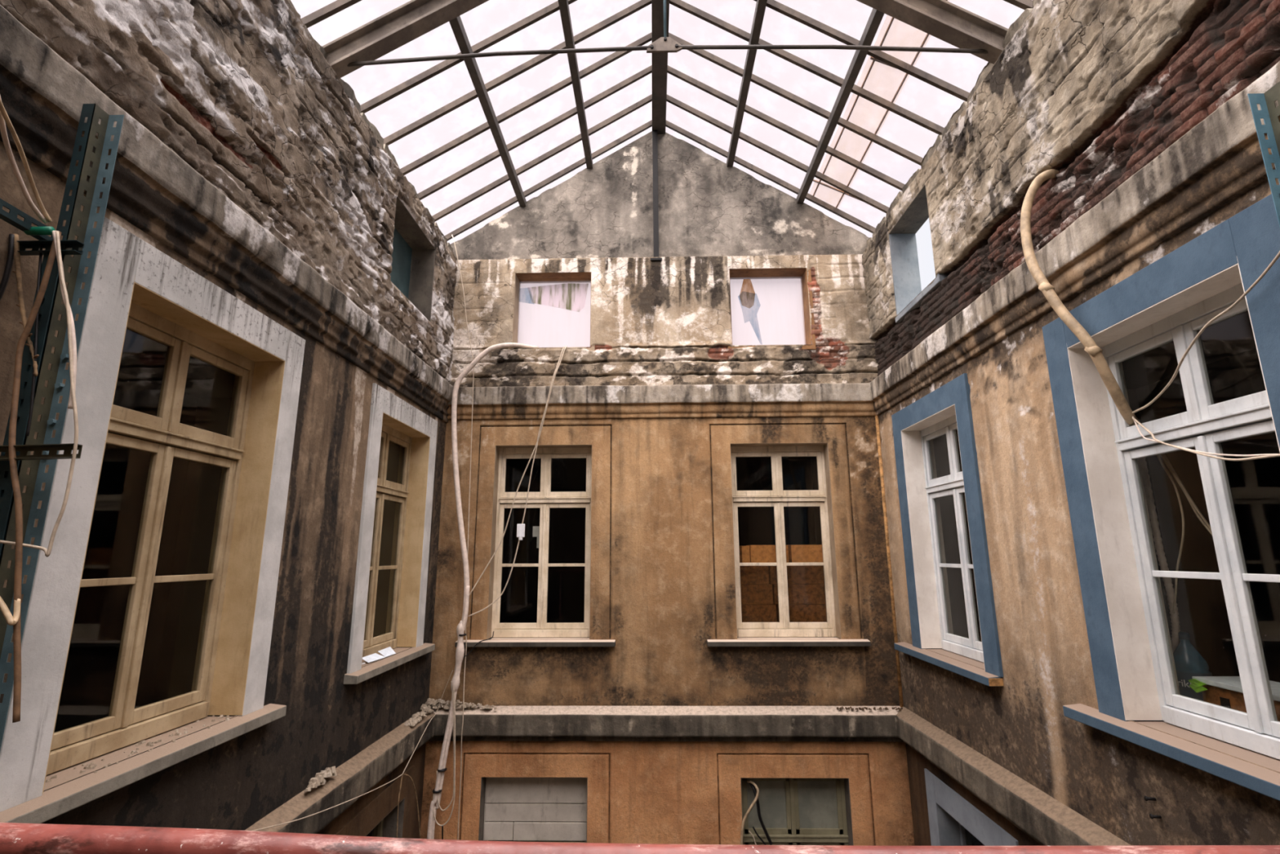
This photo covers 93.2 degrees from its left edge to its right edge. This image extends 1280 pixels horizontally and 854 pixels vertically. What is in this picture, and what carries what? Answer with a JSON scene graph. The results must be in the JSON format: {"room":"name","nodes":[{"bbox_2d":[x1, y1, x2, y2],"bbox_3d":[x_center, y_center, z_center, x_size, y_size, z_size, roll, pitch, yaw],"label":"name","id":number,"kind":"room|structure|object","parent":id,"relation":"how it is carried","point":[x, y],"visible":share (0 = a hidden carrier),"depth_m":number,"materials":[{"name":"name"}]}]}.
{"room":"covered courtyard","nodes":[
{"label":"covered courtyard","id":0,"kind":"room"},
{"bbox_2d":[0,0,457,838],"bbox_3d":[-2.753,1.599,2.381,0.129,10.470,11.200,0,-12,1],"label":"wall","id":1,"kind":"structure","parent":0,"point":[242,91],"depth_m":4.68,"materials":[{"name":"grey paint"}]},
{"bbox_2d":[0,217,305,823],"bbox_3d":[-2.832,0.496,3.651,0.465,2.830,2.130,0,-12,1],"label":"window","id":2,"kind":"structure","parent":1,"relation":"in","point":[137,287],"depth_m":3.61,"materials":[{"name":"brown wood"}]},
{"bbox_2d":[45,714,230,782],"bbox_3d":[-2.790,1.821,3.524,0.212,0.017,1.296,0,-12,1],"label":"rubble","id":3,"kind":"object","parent":2,"relation":"on","point":[227,717],"visible":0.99,"depth_m":3.44,"materials":[{"name":"beige stone"}]},
{"bbox_2d":[0,4,453,422],"bbox_3d":[-2.709,-1.434,2.913,0.134,0.525,11.000,0,-12,1],"label":"trim","id":4,"kind":"structure","parent":1,"relation":"attached to","point":[153,188],"depth_m":3.58,"materials":[{"name":"concrete"}]},
{"bbox_2d":[244,711,435,833],"bbox_3d":[-2.673,2.520,2.084,0.170,0.415,11.000,0,-12,1],"label":"trim","id":5,"kind":"structure","parent":1,"relation":"attached to","point":[362,771],"depth_m":5.31,"materials":[{"name":"beige concrete"}]},
{"bbox_2d":[304,765,337,791],"bbox_3d":[-2.623,2.884,4.966,0.114,0.083,0.443,0,-12,1],"label":"rubble","id":6,"kind":"object","parent":5,"relation":"on","point":[319,780],"visible":1,"depth_m":4.95,"materials":[{"name":"beige stone"}]},
{"bbox_2d":[404,699,438,725],"bbox_3d":[-2.561,3.333,7.105,0.174,0.122,0.794,0,-12,1],"label":"rubble","id":7,"kind":"object","parent":5,"relation":"on","point":[425,708],"visible":1,"depth_m":7.06,"materials":[{"name":"beige stone"}]},
{"bbox_2d":[251,670,453,838],"bbox_3d":[-2.409,3.428,5.310,0.203,1.770,3.989,0,-12,1],"label":"wire","id":8,"kind":"object","parent":1,"relation":"hanging from","point":[452,670],"visible":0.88,"depth_m":6.13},
{"bbox_2d":[333,764,413,838],"bbox_3d":[-2.793,5.108,5.842,0.340,2.820,1.800,0,-12,1],"label":"window","id":9,"kind":"structure","parent":1,"relation":"in","point":[379,815],"depth_m":6.55,"materials":[{"name":"paint"}]},
{"bbox_2d":[343,382,437,684],"bbox_3d":[-2.767,1.140,6.723,0.465,2.830,1.990,0,-12,1],"label":"window","id":10,"kind":"structure","parent":1,"relation":"in","point":[393,420],"depth_m":7.04,"materials":[{"name":"brown wood"}]},
{"bbox_2d":[362,653,384,662],"bbox_3d":[-2.726,2.348,6.173,0.103,0.050,0.321,-2,-12,6],"label":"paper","id":11,"kind":"object","parent":10,"relation":"on","point":[375,656],"visible":0.86,"depth_m":6.16,"materials":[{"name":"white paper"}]},
{"bbox_2d":[377,646,395,657],"bbox_3d":[-2.708,2.409,6.492,0.130,0.058,0.340,0,-12,1],"label":"shard","id":12,"kind":"object","parent":10,"relation":"on","point":[387,651],"visible":1,"depth_m":6.48,"materials":[{"name":"white ceramic"}]},
{"bbox_2d":[390,196,436,321],"bbox_3d":[-2.928,-1.952,7.206,0.497,1.160,1.340,0,-12,1],"label":"window","id":13,"kind":"structure","parent":1,"relation":"in","point":[413,255],"depth_m":7.72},
{"bbox_2d":[390,227,412,298],"bbox_3d":[-2.991,-1.947,7.201,0.030,0.990,1.190,0,-12,1],"label":"shutter","id":14,"kind":"object","parent":13,"relation":"attached to","point":[401,274],"depth_m":7.56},
{"bbox_2d":[53,328,412,732],"bbox_3d":[-4.516,0.505,2.561,3.460,4.200,11.030,0,-12,1],"label":"upper room left","id":15,"kind":"structure","parent":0,"point":[175,611],"depth_m":7.51,"materials":[{"name":"black glass"}]},
{"bbox_2d":[288,0,456,261],"bbox_3d":[-2.962,-3.630,3.439,0.404,0.341,11.120,0,-12,1],"label":"beam","id":16,"kind":"structure","parent":0,"point":[348,90],"depth_m":6.27,"materials":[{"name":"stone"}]},
{"bbox_2d":[488,802,584,841],"bbox_3d":[0.332,6.041,8.457,5.830,4.240,2.960,0,-12,1],"label":"lower room back","id":17,"kind":"structure","parent":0,"point":[490,802],"depth_m":9.91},
{"bbox_2d":[449,131,869,259],"bbox_3d":[0.257,-3.448,8.966,6.220,2.264,0.135,0,-12,1],"label":"wall","id":18,"kind":"structure","parent":0,"point":[707,206],"depth_m":8.91,"materials":[{"name":"paint"}]},
{"bbox_2d":[488,456,841,639],"bbox_3d":[0.319,1.952,9.569,5.830,4.200,3.460,0,-12,1],"label":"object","id":19,"kind":"structure","parent":0,"point":[756,525],"depth_m":11.34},
{"bbox_3d":[1.886,3.183,8.087,1.400,1.070,0.590,0,-12,1],"label":"shelf","id":20,"kind":"object","parent":19,"relation":"on","visible":0},
{"bbox_2d":[741,604,777,622],"bbox_3d":[1.512,2.517,8.157,0.580,0.265,0.402,0,-12,1],"label":"cardboard box","id":21,"kind":"object","parent":20,"relation":"on","point":[749,612],"visible":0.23,"depth_m":7.97,"materials":[{"name":"brown cardboard"}]},
{"bbox_2d":[740,583,773,604],"bbox_3d":[1.490,2.258,8.211,0.540,0.255,0.402,0,-12,1],"label":"cardboard box","id":22,"kind":"object","parent":21,"relation":"on","point":[753,593],"visible":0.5,"depth_m":8.02,"materials":[{"name":"brown cardboard"}]},
{"bbox_2d":[739,565,768,584],"bbox_3d":[1.469,2.006,8.264,0.500,0.250,0.402,0,-12,1],"label":"cardboard box","id":23,"kind":"object","parent":22,"relation":"on","point":[749,575],"visible":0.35,"depth_m":8.07,"materials":[{"name":"brown cardboard"}]},
{"bbox_2d":[738,546,750,562],"bbox_3d":[1.353,1.757,8.319,0.250,0.240,0.402,0,-12,1],"label":"cardboard box","id":24,"kind":"object","parent":23,"relation":"on","point":[744,554],"visible":0.29,"depth_m":8.12,"materials":[{"name":"brown cardboard"}]},
{"bbox_2d":[775,604,826,622],"bbox_3d":[2.191,2.511,8.143,0.740,0.265,0.402,0,-12,1],"label":"cardboard box","id":25,"kind":"object","parent":20,"relation":"on","point":[797,612],"visible":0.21,"depth_m":7.95,"materials":[{"name":"brown cardboard"}]},
{"bbox_2d":[770,583,826,604],"bbox_3d":[2.170,2.252,8.198,0.780,0.255,0.402,0,-12,1],"label":"cardboard box","id":26,"kind":"object","parent":25,"relation":"on","point":[798,593],"visible":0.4,"depth_m":8.01,"materials":[{"name":"brown cardboard"}]},
{"bbox_2d":[768,565,824,583],"bbox_3d":[2.149,2.000,8.251,0.820,0.250,0.402,0,-12,1],"label":"cardboard box","id":27,"kind":"object","parent":26,"relation":"on","point":[795,574],"visible":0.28,"depth_m":8.06,"materials":[{"name":"brown cardboard"}]},
{"bbox_2d":[746,544,822,562],"bbox_3d":[2.013,1.747,8.307,1.050,0.250,0.402,0,-12,1],"label":"cardboard box","id":28,"kind":"object","parent":27,"relation":"on","point":[794,553],"visible":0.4,"depth_m":8.12,"materials":[{"name":"brown cardboard"}]},
{"bbox_2d":[301,0,1032,261],"bbox_3d":[0.164,-4.628,3.725,6.420,2.386,11.400,0,-12,1],"label":"roof frame","id":29,"kind":"structure","parent":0,"point":[976,35],"depth_m":6.87,"materials":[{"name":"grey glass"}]},
{"bbox_2d":[451,234,474,839],"bbox_3d":[-2.427,1.088,7.930,0.592,7.953,0.099,-3,-12,11],"label":"wire","id":30,"kind":"object","parent":29,"relation":"hanging from","point":[451,234],"visible":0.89,"depth_m":7.90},
{"bbox_2d":[813,0,947,207],"bbox_3d":[2.828,-3.623,6.809,0.861,0.533,4.240,0,-12,1],"label":"sheet","id":31,"kind":"object","parent":29,"relation":"on","point":[874,60],"visible":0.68,"depth_m":7.06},
{"bbox_2d":[420,253,915,845],"bbox_3d":[0.297,2.687,7.616,6.250,10.460,0.131,0,-12,1],"label":"wall","id":32,"kind":"structure","parent":0,"point":[663,585],"depth_m":7.78,"materials":[{"name":"paint"}]},
{"bbox_2d":[426,342,538,839],"bbox_3d":[-1.935,3.305,7.420,1.126,9.189,0.213,4,-12,-18],"label":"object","id":33,"kind":"object","parent":32,"relation":"attached to","point":[460,628],"visible":0.96,"depth_m":7.55,"materials":[{"name":"beige plastic"}]},
{"bbox_2d":[432,680,455,826],"bbox_3d":[-2.285,3.837,7.155,0.261,1.572,0.024,0,-12,1],"label":"wire","id":34,"kind":"object","parent":33,"relation":"hanging from","point":[452,681],"visible":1,"depth_m":7.08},
{"bbox_2d":[441,826,443,839],"bbox_3d":[-2.282,4.769,7.001,0.037,0.297,0.016,0,-12,1],"label":"wire","id":35,"kind":"object","parent":34,"relation":"hanging from","point":[442,826],"visible":0.46,"depth_m":7.01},
{"bbox_2d":[436,680,454,810],"bbox_3d":[-2.283,3.767,7.185,0.222,1.417,0.024,0,-12,1],"label":"wire","id":36,"kind":"object","parent":33,"relation":"hanging from","point":[451,681],"visible":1,"depth_m":7.15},
{"bbox_2d":[463,631,493,657],"bbox_3d":[-2.008,2.709,7.541,0.370,0.298,0.036,5,-13,-23],"label":"wire","id":37,"kind":"object","parent":33,"relation":"attached to","point":[493,631],"visible":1,"depth_m":7.53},
{"bbox_2d":[478,777,587,842],"bbox_3d":[-1.267,5.518,7.212,1.294,2.567,0.318,0,-12,1],"label":"window","id":38,"kind":"structure","parent":32,"relation":"in","point":[534,798],"depth_m":7.40,"materials":[{"name":"white brick"}]},
{"bbox_2d":[454,444,615,647],"bbox_3d":[-1.310,1.522,8.007,2.000,2.569,0.440,0,-12,1],"label":"window","id":39,"kind":"structure","parent":32,"relation":"in","point":[547,499],"depth_m":8.06,"materials":[{"name":"beige wood"}]},
{"bbox_2d":[532,526,539,547],"bbox_3d":[-1.393,1.489,8.192,0.120,0.290,0.008,0,-12,1],"label":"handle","id":40,"kind":"object","parent":39,"relation":"attached to","point":[535,529],"visible":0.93,"depth_m":8.20,"materials":[{"name":"beige metal"}]},
{"bbox_2d":[507,271,595,351],"bbox_3d":[-1.236,-1.625,8.717,1.215,1.265,0.337,0,-12,1],"label":"window","id":41,"kind":"structure","parent":32,"relation":"in","point":[570,277],"depth_m":8.78,"materials":[{"name":"brown wood"}]},
{"bbox_2d":[469,345,566,595],"bbox_3d":[-1.566,0.466,7.954,1.171,3.397,0.236,3,-12,-13],"label":"wire","id":42,"kind":"object","parent":41,"relation":"hanging from","point":[566,345],"visible":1,"depth_m":7.94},
{"bbox_2d":[468,346,564,616],"bbox_3d":[-1.569,0.588,7.926,1.127,3.627,0.234,3,-12,-14],"label":"cable","id":43,"kind":"object","parent":42,"relation":"hanging from","point":[520,527],"visible":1,"depth_m":7.82,"materials":[{"name":"white plastic"}]},
{"bbox_2d":[447,382,875,419],"bbox_3d":[0.273,-0.354,8.196,5.830,0.472,0.133,0,-12,1],"label":"trim","id":44,"kind":"structure","parent":32,"relation":"attached to","point":[844,399],"depth_m":8.16,"materials":[{"name":"concrete"}]},
{"bbox_2d":[427,705,903,742],"bbox_3d":[0.290,3.609,7.348,5.830,0.415,0.169,0,-12,1],"label":"trim","id":45,"kind":"structure","parent":32,"relation":"attached to","point":[513,722],"depth_m":7.30,"materials":[{"name":"grey concrete"}]},
{"bbox_2d":[426,697,497,709],"bbox_3d":[-2.186,3.395,7.446,0.904,0.116,0.155,0,-12,1],"label":"rubble","id":46,"kind":"object","parent":45,"relation":"on","point":[445,705],"visible":0.81,"depth_m":7.42,"materials":[{"name":"grey stone"}]},
{"bbox_2d":[836,706,902,710],"bbox_3d":[2.783,3.406,7.342,0.794,0.019,0.129,0,-12,1],"label":"rubble","id":47,"kind":"object","parent":45,"relation":"on","point":[842,707],"visible":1,"depth_m":7.33,"materials":[{"name":"stone"}]},
{"bbox_2d":[727,267,816,349],"bbox_3d":[1.824,-1.660,8.659,1.215,1.285,0.337,0,-12,1],"label":"window","id":48,"kind":"structure","parent":32,"relation":"in","point":[775,273],"depth_m":8.67,"materials":[{"name":"brown wood"}]},
{"bbox_2d":[706,442,871,646],"bbox_3d":[1.839,1.495,7.946,2.005,2.569,0.440,0,-12,1],"label":"window","id":49,"kind":"structure","parent":32,"relation":"in","point":[821,497],"depth_m":7.99,"materials":[{"name":"beige wood"}]},
{"bbox_2d":[740,777,853,845],"bbox_3d":[1.862,5.491,7.150,1.294,2.567,0.318,0,-12,1],"label":"window","id":50,"kind":"structure","parent":32,"relation":"in","point":[793,811],"depth_m":7.38,"materials":[{"name":"green wood"}]},
{"bbox_2d":[740,779,759,844],"bbox_3d":[1.300,4.648,7.159,0.223,0.793,0.192,10,-16,-41],"label":"cable","id":51,"kind":"object","parent":50,"relation":"attached to","point":[753,783],"visible":0.92,"depth_m":7.14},
{"bbox_2d":[748,782,773,844],"bbox_3d":[1.423,4.604,7.228,0.274,0.663,0.098,-6,-13,27],"label":"cable","id":52,"kind":"object","parent":50,"relation":"hanging from","point":[753,787],"visible":0.95,"depth_m":7.18,"materials":[{"name":"black rubber"}]},
{"bbox_2d":[752,826,766,844],"bbox_3d":[1.425,4.852,7.161,0.181,0.229,0.027,-1,-12,5],"label":"cable","id":53,"kind":"object","parent":52,"relation":"hanging from","point":[753,828],"visible":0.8,"depth_m":7.16,"materials":[{"name":"black rubber"}]},
{"bbox_2d":[875,415,903,706],"bbox_3d":[3.184,1.631,7.753,0.043,3.640,0.043,0,-12,1],"label":"trim","id":54,"kind":"structure","parent":32,"relation":"attached to","point":[878,439],"depth_m":7.73,"materials":[{"name":"beige paint"}]},
{"bbox_2d":[864,0,1040,254],"bbox_3d":[3.263,-3.682,3.317,0.404,0.341,11.120,0,-12,1],"label":"wall","id":55,"kind":"structure","parent":0,"point":[1015,27],"depth_m":6.12,"materials":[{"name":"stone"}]},
{"bbox_2d":[971,834,984,845],"bbox_3d":[4.870,4.566,1.510,3.460,4.240,11.030,0,-12,1],"label":"lower room right","id":56,"kind":"structure","parent":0,"point":[975,842],"depth_m":7.10,"materials":[{"name":"black"}]},
{"bbox_2d":[862,0,1279,845],"bbox_3d":[3.153,1.549,2.265,0.197,10.470,11.200,0,-12,1],"label":"wall","id":57,"kind":"structure","parent":0,"point":[1092,92],"depth_m":4.67,"materials":[{"name":"paint"}]},
{"bbox_2d":[888,172,948,322],"bbox_3d":[3.324,-2.048,7.072,0.337,1.300,1.180,0,-12,1],"label":"window","id":58,"kind":"structure","parent":57,"relation":"in","point":[902,237],"depth_m":7.54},
{"bbox_2d":[891,373,1003,686],"bbox_3d":[3.276,1.081,6.561,0.465,2.825,2.120,0,-12,1],"label":"window","id":59,"kind":"structure","parent":57,"relation":"in","point":[947,409],"depth_m":6.67,"materials":[{"name":"white wood"}]},
{"bbox_2d":[924,768,1018,845],"bbox_3d":[3.334,5.025,5.621,0.340,2.840,1.750,0,-12,1],"label":"window","id":60,"kind":"structure","parent":57,"relation":"in","point":[953,820],"depth_m":6.31,"materials":[{"name":"white paint"}]},
{"bbox_2d":[896,706,1130,845],"bbox_3d":[3.025,2.471,1.973,0.170,0.415,11.000,0,-12,1],"label":"trim","id":61,"kind":"structure","parent":57,"relation":"attached to","point":[1038,815],"depth_m":5.07,"materials":[{"name":"beige concrete"}]},
{"bbox_2d":[869,61,1279,415],"bbox_3d":[3.026,-1.496,2.803,0.133,0.472,11.000,0,-12,1],"label":"trim","id":62,"kind":"structure","parent":57,"relation":"attached to","point":[1220,159],"depth_m":3.84,"materials":[{"name":"concrete"}]},
{"bbox_2d":[1020,168,1141,426],"bbox_3d":[3.151,-0.989,4.322,0.574,2.030,0.388,0,-12,1],"label":"conduit","id":63,"kind":"object","parent":57,"relation":"attached to","point":[1095,352],"visible":0.95,"depth_m":4.24,"materials":[{"name":"beige plastic"}]},
{"bbox_2d":[1132,416,1276,456],"bbox_3d":[3.070,0.031,3.376,0.066,0.471,1.344,-4,-12,16],"label":"wire","id":64,"kind":"object","parent":63,"relation":"hanging from","point":[1135,423],"visible":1,"depth_m":3.16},
{"bbox_2d":[1132,250,1279,413],"bbox_3d":[3.093,-0.540,3.366,0.102,0.614,1.524,-2,-12,10],"label":"wire","id":65,"kind":"object","parent":63,"relation":"attached to","point":[1277,255],"visible":1,"depth_m":3.24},
{"bbox_2d":[1132,417,1279,461],"bbox_3d":[3.062,0.032,3.364,0.064,0.459,1.343,-4,-12,16],"label":"wire","id":66,"kind":"object","parent":63,"relation":"hanging from","point":[1133,418],"visible":1,"depth_m":3.20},
{"bbox_2d":[1143,795,1155,800],"bbox_3d":[3.108,2.252,3.672,0.088,0.028,0.027,0,-12,1],"label":"peg","id":67,"kind":"object","parent":57,"relation":"attached to","point":[1146,798],"visible":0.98,"depth_m":3.67,"materials":[{"name":"black metal"}]},
{"bbox_2d":[1149,813,1161,818],"bbox_3d":[3.108,2.336,3.634,0.088,0.028,0.027,0,-12,1],"label":"peg","id":68,"kind":"object","parent":57,"relation":"attached to","point":[1151,815],"visible":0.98,"depth_m":3.63,"materials":[{"name":"black metal"}]},
{"bbox_2d":[1041,193,1279,800],"bbox_3d":[3.464,0.418,3.410,0.975,2.830,2.390,0,-12,1],"label":"window","id":69,"kind":"structure","parent":57,"relation":"in","point":[1172,298],"depth_m":3.74,"materials":[{"name":"white wood"}]},
{"bbox_2d":[1138,457,1180,652],"bbox_3d":[3.570,0.816,4.179,0.049,1.550,0.131,0,-12,1],"label":"corrugated hose","id":70,"kind":"object","parent":69,"relation":"hanging from","point":[1154,523],"visible":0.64,"depth_m":4.14,"materials":[{"name":"grey plastic"}]},
{"bbox_2d":[1156,454,1184,613],"bbox_3d":[3.516,0.694,4.036,0.074,1.069,0.222,0,-12,1],"label":"wire","id":71,"kind":"object","parent":69,"relation":"hanging from","point":[1157,455],"visible":0.91,"depth_m":3.99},
{"bbox_2d":[1160,453,1212,534],"bbox_3d":[3.588,0.476,3.915,0.053,0.694,0.278,7,-14,-30],"label":"wire","id":72,"kind":"object","parent":69,"relation":"attached to","point":[1161,455],"visible":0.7,"depth_m":3.93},
{"bbox_2d":[1173,631,1212,701],"bbox_3d":[3.571,1.599,3.927,0.207,0.510,0.205,0,-12,1],"label":"water bottle","id":73,"kind":"object","parent":69,"relation":"on","point":[1188,661],"visible":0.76,"depth_m":3.88,"materials":[{"name":"clear plastic"}]},
{"bbox_2d":[1202,684,1279,721],"bbox_3d":[3.662,1.658,3.517,0.324,0.225,0.515,0,-12,1],"label":"cardboard box","id":74,"kind":"object","parent":69,"relation":"on","point":[1227,698],"visible":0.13,"depth_m":3.61,"materials":[{"name":"brown cardboard"}]},
{"bbox_2d":[1191,675,1279,701],"bbox_3d":[3.663,1.531,3.548,0.360,0.030,0.565,0,-12,1],"label":"sheet","id":75,"kind":"object","parent":74,"relation":"on","point":[1229,682],"visible":0.57,"depth_m":3.65,"materials":[{"name":"white paper"}]},
{"bbox_2d":[1187,678,1207,692],"bbox_3d":[3.474,1.614,3.778,0.022,0.080,0.120,0,-12,1],"label":"plastic wrapper","id":76,"kind":"object","parent":75,"relation":"attached to","point":[1197,685],"visible":1,"depth_m":3.77,"materials":[{"name":"green plastic"}]},
{"bbox_2d":[925,311,1279,759],"bbox_3d":[4.851,0.426,2.377,3.460,4.200,11.030,0,-12,1],"label":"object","id":77,"kind":"structure","parent":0,"point":[1232,361],"depth_m":7.04,"materials":[{"name":"black glass"}]},
{"bbox_3d":[0.195,6.736,1.140,6.430,0.120,11.600,0,-12,1],"label":"floor","id":78,"kind":"structure","parent":0,"visible":0},
{"bbox_2d":[0,103,124,751],"bbox_3d":[-2.517,2.594,1.990,0.061,8.360,0.167,-12,-16,44],"label":"post","id":79,"kind":"object","parent":78,"relation":"on","point":[50,308],"visible":0.82,"depth_m":2.59,"materials":[{"name":"teal metal"}]},
{"bbox_2d":[0,198,53,239],"bbox_3d":[-2.639,-0.996,2.115,0.038,0.120,1.220,0,-12,1],"label":"rail","id":80,"kind":"object","parent":79,"relation":"attached to","point":[11,218],"visible":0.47,"depth_m":2.55,"materials":[{"name":"teal metal"}]},
{"bbox_2d":[23,226,55,235],"bbox_3d":[-2.584,-0.844,2.608,0.105,0.036,0.035,0,-12,1],"label":"tube","id":81,"kind":"object","parent":80,"relation":"on","point":[43,230],"visible":0.94,"depth_m":2.59,"materials":[{"name":"green plastic"}]},
{"bbox_2d":[0,95,48,223],"bbox_3d":[-2.433,-1.103,2.329,0.073,0.317,0.720,6,-13,-26],"label":"cable","id":82,"kind":"object","parent":81,"relation":"attached to","point":[2,125],"visible":0.97,"depth_m":2.44,"materials":[{"name":"beige plastic"}]},
{"bbox_2d":[0,98,52,222],"bbox_3d":[-2.403,-1.061,2.322,0.064,0.226,0.733,6,-13,-28],"label":"cable","id":83,"kind":"object","parent":81,"relation":"attached to","point":[2,110],"visible":1,"depth_m":2.46,"materials":[{"name":"beige plastic"}]},
{"bbox_2d":[0,231,78,556],"bbox_3d":[-2.381,-0.173,2.468,0.270,1.375,0.033,0,-12,1],"label":"cable","id":84,"kind":"object","parent":81,"relation":"hanging from","point":[47,551],"visible":1,"depth_m":2.43,"materials":[{"name":"plastic"}]},
{"bbox_2d":[52,230,76,408],"bbox_3d":[-2.413,-0.460,2.529,0.235,0.790,0.015,0,-12,1],"label":"cable","id":85,"kind":"object","parent":81,"relation":"hanging from","point":[73,328],"visible":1,"depth_m":2.50,"materials":[{"name":"beige plastic"}]},
{"bbox_2d":[8,231,62,722],"bbox_3d":[-2.425,0.100,2.417,0.317,1.998,0.071,-3,-12,12],"label":"cable","id":86,"kind":"object","parent":79,"relation":"attached to","point":[19,355],"visible":0.94,"depth_m":2.39,"materials":[{"name":"black rubber"}]},
{"bbox_2d":[0,595,21,625],"bbox_3d":[-2.377,0.678,2.274,0.113,0.126,0.051,0,-12,1],"label":"cable","id":87,"kind":"object","parent":86,"relation":"attached to","point":[11,620],"visible":1,"depth_m":2.26,"materials":[{"name":"beige plastic"}]},
{"bbox_2d":[0,443,82,460],"bbox_3d":[-2.497,0.103,2.427,0.490,0.065,0.038,0,-12,1],"label":"rail","id":88,"kind":"object","parent":79,"relation":"attached to","point":[67,448],"visible":0.94,"depth_m":2.44,"materials":[{"name":"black metal"}]},
{"bbox_2d":[16,240,84,255],"bbox_3d":[-2.600,-0.786,2.656,0.290,0.050,0.038,0,-12,1],"label":"rail","id":89,"kind":"object","parent":79,"relation":"attached to","point":[75,245],"visible":0.75,"depth_m":2.66,"materials":[{"name":"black metal"}]},
{"bbox_2d":[0,233,14,300],"bbox_3d":[-2.747,-0.645,2.606,0.064,0.398,0.018,0,-12,1],"label":"cable","id":90,"kind":"object","parent":89,"relation":"hanging from","point":[8,267],"visible":1,"depth_m":2.61,"materials":[{"name":"black rubber"}]},
{"bbox_2d":[12,233,39,376],"bbox_3d":[-2.628,-0.528,2.589,0.236,0.650,0.020,0,-12,1],"label":"cable","id":91,"kind":"object","parent":89,"relation":"hanging from","point":[16,244],"visible":0.89,"depth_m":2.59,"materials":[{"name":"brown plastic"}]},
{"bbox_2d":[25,244,43,435],"bbox_3d":[-2.572,-0.402,2.567,0.156,0.900,0.022,-3,-12,11],"label":"cable","id":92,"kind":"object","parent":89,"relation":"hanging from","point":[36,335],"visible":0.87,"depth_m":2.54,"materials":[{"name":"black rubber"}]},
{"bbox_2d":[0,822,1279,853],"bbox_3d":[0.085,3.476,0.307,4.901,5.922,0.078,0,-12,1],"label":"handrail","id":93,"kind":"object","parent":78,"relation":"on","point":[15,837],"visible":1,"depth_m":0.89,"materials":[{"name":"red metal"}]},
{"bbox_2d":[1247,81,1279,226],"bbox_3d":[2.841,2.558,1.858,0.053,8.330,0.144,10,-16,-41],"label":"post","id":94,"kind":"object","parent":78,"relation":"on","point":[1269,113],"visible":1,"depth_m":2.69,"materials":[{"name":"teal metal"}]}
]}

